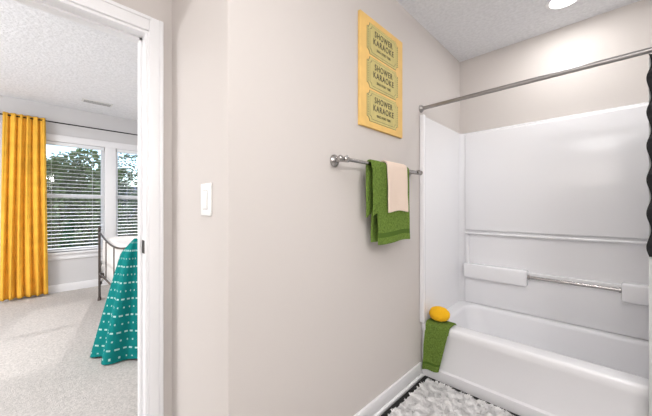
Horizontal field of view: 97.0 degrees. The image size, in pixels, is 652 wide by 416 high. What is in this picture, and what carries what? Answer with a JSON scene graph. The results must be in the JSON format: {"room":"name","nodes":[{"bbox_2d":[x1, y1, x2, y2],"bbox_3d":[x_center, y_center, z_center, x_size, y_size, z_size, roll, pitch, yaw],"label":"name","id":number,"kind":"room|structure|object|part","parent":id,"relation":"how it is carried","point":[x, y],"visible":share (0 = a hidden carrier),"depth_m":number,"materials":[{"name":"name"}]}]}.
{"room":"bathroom","nodes":[
{"label":"bathroom","id":0,"kind":"room"},
{"bbox_2d":[0,0,137,120],"bbox_3d":[-2.372,-1.430,2.686,3.890,0.060,6.500,0,0,45],"label":"ceiling","id":1,"kind":"structure","parent":0,"point":[46,58],"depth_m":2.81,"materials":[{"name":"white paint"}]},
{"bbox_2d":[81,98,112,106],"bbox_3d":[-3.028,-1.393,3.823,0.120,0.014,0.320,0,0,45],"label":"ceiling vent","id":2,"kind":"object","parent":1,"relation":"in","point":[83,99],"visible":1,"depth_m":3.80,"materials":[{"name":"silver metal"}]},
{"bbox_2d":[0,95,137,285],"bbox_3d":[-3.698,-0.120,3.991,0.170,2.560,6.500,0,0,45],"label":"wall","id":3,"kind":"structure","parent":0,"point":[63,271],"depth_m":4.17,"materials":[{"name":"white paint"}]},
{"bbox_2d":[4,279,110,300],"bbox_3d":[-3.668,1.103,3.962,0.014,0.106,6.500,0,0,45],"label":"board","id":4,"kind":"object","parent":3,"relation":"attached to","point":[89,283],"visible":0.15,"depth_m":4.07,"materials":[{"name":"white"}]},
{"bbox_2d":[0,113,137,135],"bbox_3d":[-3.172,-1.145,4.378,0.134,0.040,2.550,0,0,45],"label":"curtain rod","id":5,"kind":"object","parent":3,"relation":"attached to","point":[0,113],"visible":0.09,"depth_m":4.01,"materials":[{"name":"black metal"}]},
{"bbox_2d":[0,111,47,301],"bbox_3d":[-3.815,-0.022,3.656,0.093,2.305,0.428,0,0,45],"label":"window curtain","id":6,"kind":"object","parent":5,"relation":"hanging from","point":[23,242],"visible":1,"depth_m":3.65,"materials":[{"name":"yellow fabric"}]},
{"bbox_2d":[46,141,103,251],"bbox_3d":[-3.586,-0.153,4.081,0.052,1.506,0.705,0,0,45],"label":"window blind","id":7,"kind":"object","parent":3,"relation":"attached to","point":[47,142],"visible":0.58,"depth_m":4.08,"materials":[{"name":"white plastic"}]},
{"bbox_3d":[-3.587,0.590,4.082,0.044,0.020,0.695,0,0,45],"label":"rail","id":8,"kind":"part","parent":7,"relation":"part of","materials":[{"name":"white plastic"}]},
{"bbox_3d":[-3.626,-0.150,4.121,0.050,1.520,0.725,0,0,45],"label":"sash","id":9,"kind":"part","parent":3,"relation":"part of","materials":[{"name":"white plastic"}]},
{"bbox_3d":[-3.023,-0.150,4.734,0.050,1.520,0.725,0,0,45],"label":"sash","id":10,"kind":"part","parent":3,"relation":"part of","materials":[{"name":"white plastic"}]},
{"bbox_2d":[116,149,137,234],"bbox_3d":[-2.983,-0.153,4.694,0.052,1.506,0.705,0,0,45],"label":"window blind","id":11,"kind":"object","parent":3,"relation":"attached to","point":[117,150],"visible":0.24,"depth_m":4.54,"materials":[{"name":"white plastic"}]},
{"bbox_2d":[64,187,137,216],"bbox_3d":[-21.374,-0.590,20.339,7.800,2.500,13.800,0,0,45],"label":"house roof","id":12,"kind":"structure","parent":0,"point":[133,187],"depth_m":23.34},
{"bbox_2d":[0,285,423,415],"bbox_3d":[-1.328,1.183,1.658,6.820,0.054,6.500,0,0,45],"label":"floor","id":13,"kind":"structure","parent":0,"point":[47,368],"depth_m":2.13,"materials":[{"name":"carpet"}]},
{"bbox_2d":[97,226,137,300],"bbox_3d":[-1.459,0.481,3.706,1.879,1.347,2.105,0,0,45],"label":"bed","id":14,"kind":"object","parent":13,"relation":"on","point":[112,248],"visible":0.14,"depth_m":3.35,"materials":[{"name":"grey metal"}]},
{"bbox_3d":[-2.839,0.690,3.616,0.039,0.930,0.040,0,0,45],"label":"post","id":15,"kind":"part","parent":14,"relation":"part of","materials":[{"name":"grey metal"}]},
{"bbox_3d":[-2.184,0.820,2.970,1.840,0.020,0.020,0,0,45],"label":"rail","id":16,"kind":"part","parent":14,"relation":"part of","materials":[{"name":"grey metal"}]},
{"bbox_3d":[-2.184,0.350,2.970,1.843,0.118,0.018,0,0,45],"label":"rail","id":17,"kind":"part","parent":14,"relation":"part of","materials":[{"name":"grey metal"}]},
{"bbox_2d":[90,238,137,364],"bbox_3d":[-1.582,0.697,2.330,0.496,0.903,0.486,0,0,45],"label":"throw blanket","id":18,"kind":"object","parent":14,"relation":"on","point":[116,339],"visible":0.56,"depth_m":2.21,"materials":[{"name":"teal fabric"}]},
{"bbox_2d":[101,236,137,283],"bbox_3d":[-1.665,0.657,3.497,1.862,0.605,1.458,0,0,45],"label":"duvet","id":19,"kind":"object","parent":14,"relation":"on","point":[112,248],"depth_m":3.29,"materials":[{"name":"white fabric"}]},
{"bbox_2d":[381,375,518,415],"bbox_3d":[0.768,1.145,1.412,0.926,0.028,0.690,0,0,45],"label":"bath mat","id":20,"kind":"object","parent":13,"relation":"on","point":[429,396],"visible":1,"depth_m":1.67,"materials":[{"name":"white fabric"}]},
{"bbox_2d":[421,301,648,415],"bbox_3d":[1.458,0.975,1.734,1.521,0.370,0.718,0,0,45],"label":"bathtub","id":21,"kind":"object","parent":13,"relation":"on","point":[521,364],"visible":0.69,"depth_m":1.70,"materials":[{"name":"white ceramic"}]},
{"bbox_2d":[422,318,455,372],"bbox_3d":[0.781,0.941,1.978,0.187,0.337,0.162,0,0,45],"label":"bath towel","id":22,"kind":"object","parent":21,"relation":"on","point":[436,334],"visible":0.93,"depth_m":1.94,"materials":[{"name":"green fabric"}]},
{"bbox_2d":[429,306,449,321],"bbox_3d":[0.777,0.724,1.978,0.137,0.096,0.117,0,0,45],"label":"sponge","id":23,"kind":"object","parent":22,"relation":"on","point":[437,313],"visible":1,"depth_m":1.94,"materials":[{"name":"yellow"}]},
{"bbox_2d":[420,102,648,339],"bbox_3d":[1.453,0.073,1.729,1.523,1.432,0.756,0,0,45],"label":"shower surround","id":24,"kind":"object","parent":21,"relation":"on","point":[565,198],"visible":1,"depth_m":2.03,"materials":[{"name":"white plastic"}]},
{"bbox_3d":[1.681,-0.215,1.962,1.387,0.800,0.034,0,0,45],"label":"panel","id":25,"kind":"part","parent":24,"relation":"part of","materials":[{"name":"white plastic"}]},
{"bbox_3d":[1.682,0.632,1.963,1.387,0.312,0.032,0,0,45],"label":"panel","id":26,"kind":"part","parent":24,"relation":"part of","materials":[{"name":"white plastic"}]},
{"bbox_2d":[527,275,620,292],"bbox_3d":[1.643,0.505,1.940,0.478,0.034,0.034,0,0,45],"label":"grab bar","id":27,"kind":"object","parent":24,"relation":"attached to","point":[528,276],"visible":1,"depth_m":1.91,"materials":[{"name":"silver metal"}]},
{"bbox_2d":[172,0,459,415],"bbox_3d":[0.215,-0.090,2.050,0.690,2.500,2.277,0,0,45],"label":"wall","id":28,"kind":"structure","parent":0,"point":[284,301],"depth_m":1.26,"materials":[{"name":"grey paint"}]},
{"bbox_2d":[13,0,163,415],"bbox_3d":[-1.143,0.142,1.070,0.137,2.035,0.942,0,0,45],"label":"door frame","id":29,"kind":"structure","parent":28,"relation":"attached to","point":[153,25],"depth_m":1.32,"materials":[{"name":"white wood"}]},
{"bbox_2d":[102,0,162,415],"bbox_3d":[-1.092,0.143,1.021,0.005,2.033,0.938,0,0,45],"label":"bead","id":30,"kind":"object","parent":29,"relation":"attached to","point":[108,1],"depth_m":1.35},
{"bbox_2d":[112,0,171,415],"bbox_3d":[-2.006,-0.120,0.202,0.117,2.560,3.473,0,0,45],"label":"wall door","id":31,"kind":"structure","parent":28,"relation":"in","point":[161,10],"depth_m":1.38,"materials":[{"name":"grey paint"}]},
{"bbox_2d":[142,240,144,253],"bbox_3d":[-0.848,0.180,1.339,0.038,0.060,0.002,0,0,45],"label":"strike plate","id":32,"kind":"object","parent":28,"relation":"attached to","point":[143,241],"visible":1,"depth_m":1.33,"materials":[{"name":"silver metal"}]},
{"bbox_2d":[201,183,211,215],"bbox_3d":[-0.465,-0.033,1.114,0.094,0.125,0.010,0,0,45],"label":"light switch","id":33,"kind":"object","parent":28,"relation":"attached to","point":[206,189],"visible":1,"depth_m":1.10,"materials":[{"name":"white plastic"}]},
{"bbox_2d":[330,154,422,176],"bbox_3d":[0.316,-0.225,1.597,0.090,0.060,0.802,0,0,45],"label":"towel bar","id":34,"kind":"object","parent":28,"relation":"attached to","point":[334,159],"visible":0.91,"depth_m":1.36,"materials":[{"name":"silver metal"}]},
{"bbox_3d":[0.076,-0.225,1.342,0.075,0.033,0.033,0,0,45],"label":"post","id":35,"kind":"part","parent":34,"relation":"part of","materials":[{"name":"silver metal"}]},
{"bbox_2d":[366,159,409,244],"bbox_3d":[0.352,-0.027,1.594,0.063,0.440,0.389,0,0,45],"label":"hand towel","id":36,"kind":"object","parent":34,"relation":"hanging from","point":[386,228],"visible":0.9,"depth_m":1.52,"materials":[{"name":"green fabric"}]},
{"bbox_2d":[380,160,407,212],"bbox_3d":[0.377,-0.116,1.619,0.077,0.282,0.210,0,0,45],"label":"cloth","id":37,"kind":"object","parent":34,"relation":"hanging from","point":[397,177],"visible":0.78,"depth_m":1.59,"materials":[{"name":"beige fabric"}]},
{"bbox_3d":[0.567,-0.225,1.841,0.075,0.033,0.033,0,0,45],"label":"post","id":38,"kind":"part","parent":34,"relation":"part of","materials":[{"name":"silver metal"}]},
{"bbox_2d":[358,9,401,138],"bbox_3d":[0.323,-0.734,1.652,0.021,0.597,0.428,0,0,45],"label":"wall art","id":39,"kind":"object","parent":28,"relation":"attached to","point":[379,51],"visible":1,"depth_m":1.61,"materials":[{"name":"yellow paper"}]},
{"bbox_2d":[354,362,421,415],"bbox_3d":[0.162,1.111,1.495,0.014,0.091,1.412,0,0,45],"label":"board","id":40,"kind":"object","parent":28,"relation":"attached to","point":[381,400],"visible":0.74,"depth_m":1.71,"materials":[{"name":"white wood"}]},
{"bbox_2d":[373,373,423,415],"bbox_3d":[0.167,1.152,1.490,0.024,0.024,1.412,0,0,45],"label":"trim","id":41,"kind":"structure","parent":28,"relation":"attached to","point":[421,375],"depth_m":1.76,"materials":[{"name":"white wood"}]},
{"bbox_2d":[419,47,651,112],"bbox_3d":[1.203,-0.690,1.475,1.524,0.056,0.056,0,0,45],"label":"shower curtain rod","id":42,"kind":"object","parent":28,"relation":"attached to","point":[648,50],"depth_m":1.51,"materials":[{"name":"silver metal"}]},
{"bbox_2d":[646,54,651,415],"bbox_3d":[1.550,0.180,1.105,0.439,1.780,0.085,0,0,45],"label":"shower curtain","id":43,"kind":"object","parent":42,"relation":"hanging from","point":[649,74],"visible":1,"depth_m":1.24,"materials":[{"name":"black fabric"}]},
{"bbox_3d":[1.394,-0.225,1.223,0.051,0.870,0.036,0,0,45],"label":"ruffle trim","id":44,"kind":"part","parent":43,"relation":"part of","materials":[{"name":"black fabric"}]},
{"bbox_2d":[396,0,640,61],"bbox_3d":[0.292,-1.310,0.449,2.813,0.060,4.210,0,0,45],"label":"ceiling","id":45,"kind":"structure","parent":0,"point":[468,29],"depth_m":1.95,"materials":[{"name":"white paint"}]},
{"bbox_2d":[546,0,577,9],"bbox_3d":[1.461,-1.276,1.768,0.184,0.009,0.184,0,0,45],"label":"recessed light","id":46,"kind":"object","parent":45,"relation":"in","point":[551,4],"visible":1,"depth_m":1.80,"materials":[{"name":"white"}]},
{"bbox_2d":[460,0,651,133],"bbox_3d":[2.015,-0.090,1.791,2.240,2.500,0.120,0,0,45],"label":"wall","id":47,"kind":"structure","parent":0,"point":[628,28],"depth_m":2.04,"materials":[{"name":"grey paint"}]},
{"label":"outside","id":48,"kind":"structure","parent":0,"visible":0},
{"bbox_3d":[-30.643,4.210,30.166,74.000,0.100,100.000,0,0,45],"label":"ground","id":49,"kind":"structure","parent":48,"visible":0},
{"bbox_2d":[47,163,89,242],"bbox_3d":[-17.784,0.483,16.616,5.972,7.355,7.117,0,0,-1],"label":"tree","id":50,"kind":"object","parent":49,"relation":"on","point":[59,163],"visible":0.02,"depth_m":17.83,"materials":[{"name":"green plant"}]},
{"bbox_2d":[46,148,123,248],"bbox_3d":[-9.630,0.936,9.995,5.087,6.447,4.594,0,0,45],"label":"tree","id":51,"kind":"object","parent":49,"relation":"on","point":[54,184],"visible":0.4,"depth_m":10.03,"materials":[{"name":"green plant"}]},
{"bbox_2d":[49,217,129,248],"bbox_3d":[-21.374,2.360,20.339,7.000,3.600,13.000,0,0,45],"label":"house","id":52,"kind":"structure","parent":49,"relation":"on","point":[128,217],"depth_m":19.75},
{"bbox_2d":[48,175,136,246],"bbox_3d":[-12.541,0.833,15.246,6.439,6.654,5.403,0,0,27],"label":"tree","id":53,"kind":"object","parent":49,"relation":"on","point":[122,201],"visible":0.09,"depth_m":15.37,"materials":[{"name":"green plant"}]},
{"bbox_2d":[96,218,137,241],"bbox_3d":[-6.082,2.234,10.472,3.128,3.852,3.728,0,0,30],"label":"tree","id":54,"kind":"object","parent":49,"relation":"on","point":[121,228],"visible":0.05,"depth_m":8.47,"materials":[{"name":"green plant"}]},
{"bbox_2d":[118,153,137,201],"bbox_3d":[-10.498,0.131,19.690,5.743,8.059,6.359,0,0,17],"label":"tree","id":55,"kind":"object","parent":49,"relation":"on","point":[128,173],"visible":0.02,"depth_m":18.37,"materials":[{"name":"green plant"}]},
{"bbox_2d":[118,190,137,223],"bbox_3d":[-9.287,1.008,15.359,5.118,6.304,6.100,0,0,11],"label":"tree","id":56,"kind":"object","parent":49,"relation":"on","point":[135,215],"visible":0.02,"depth_m":13.96,"materials":[{"name":"green plant"}]}
]}

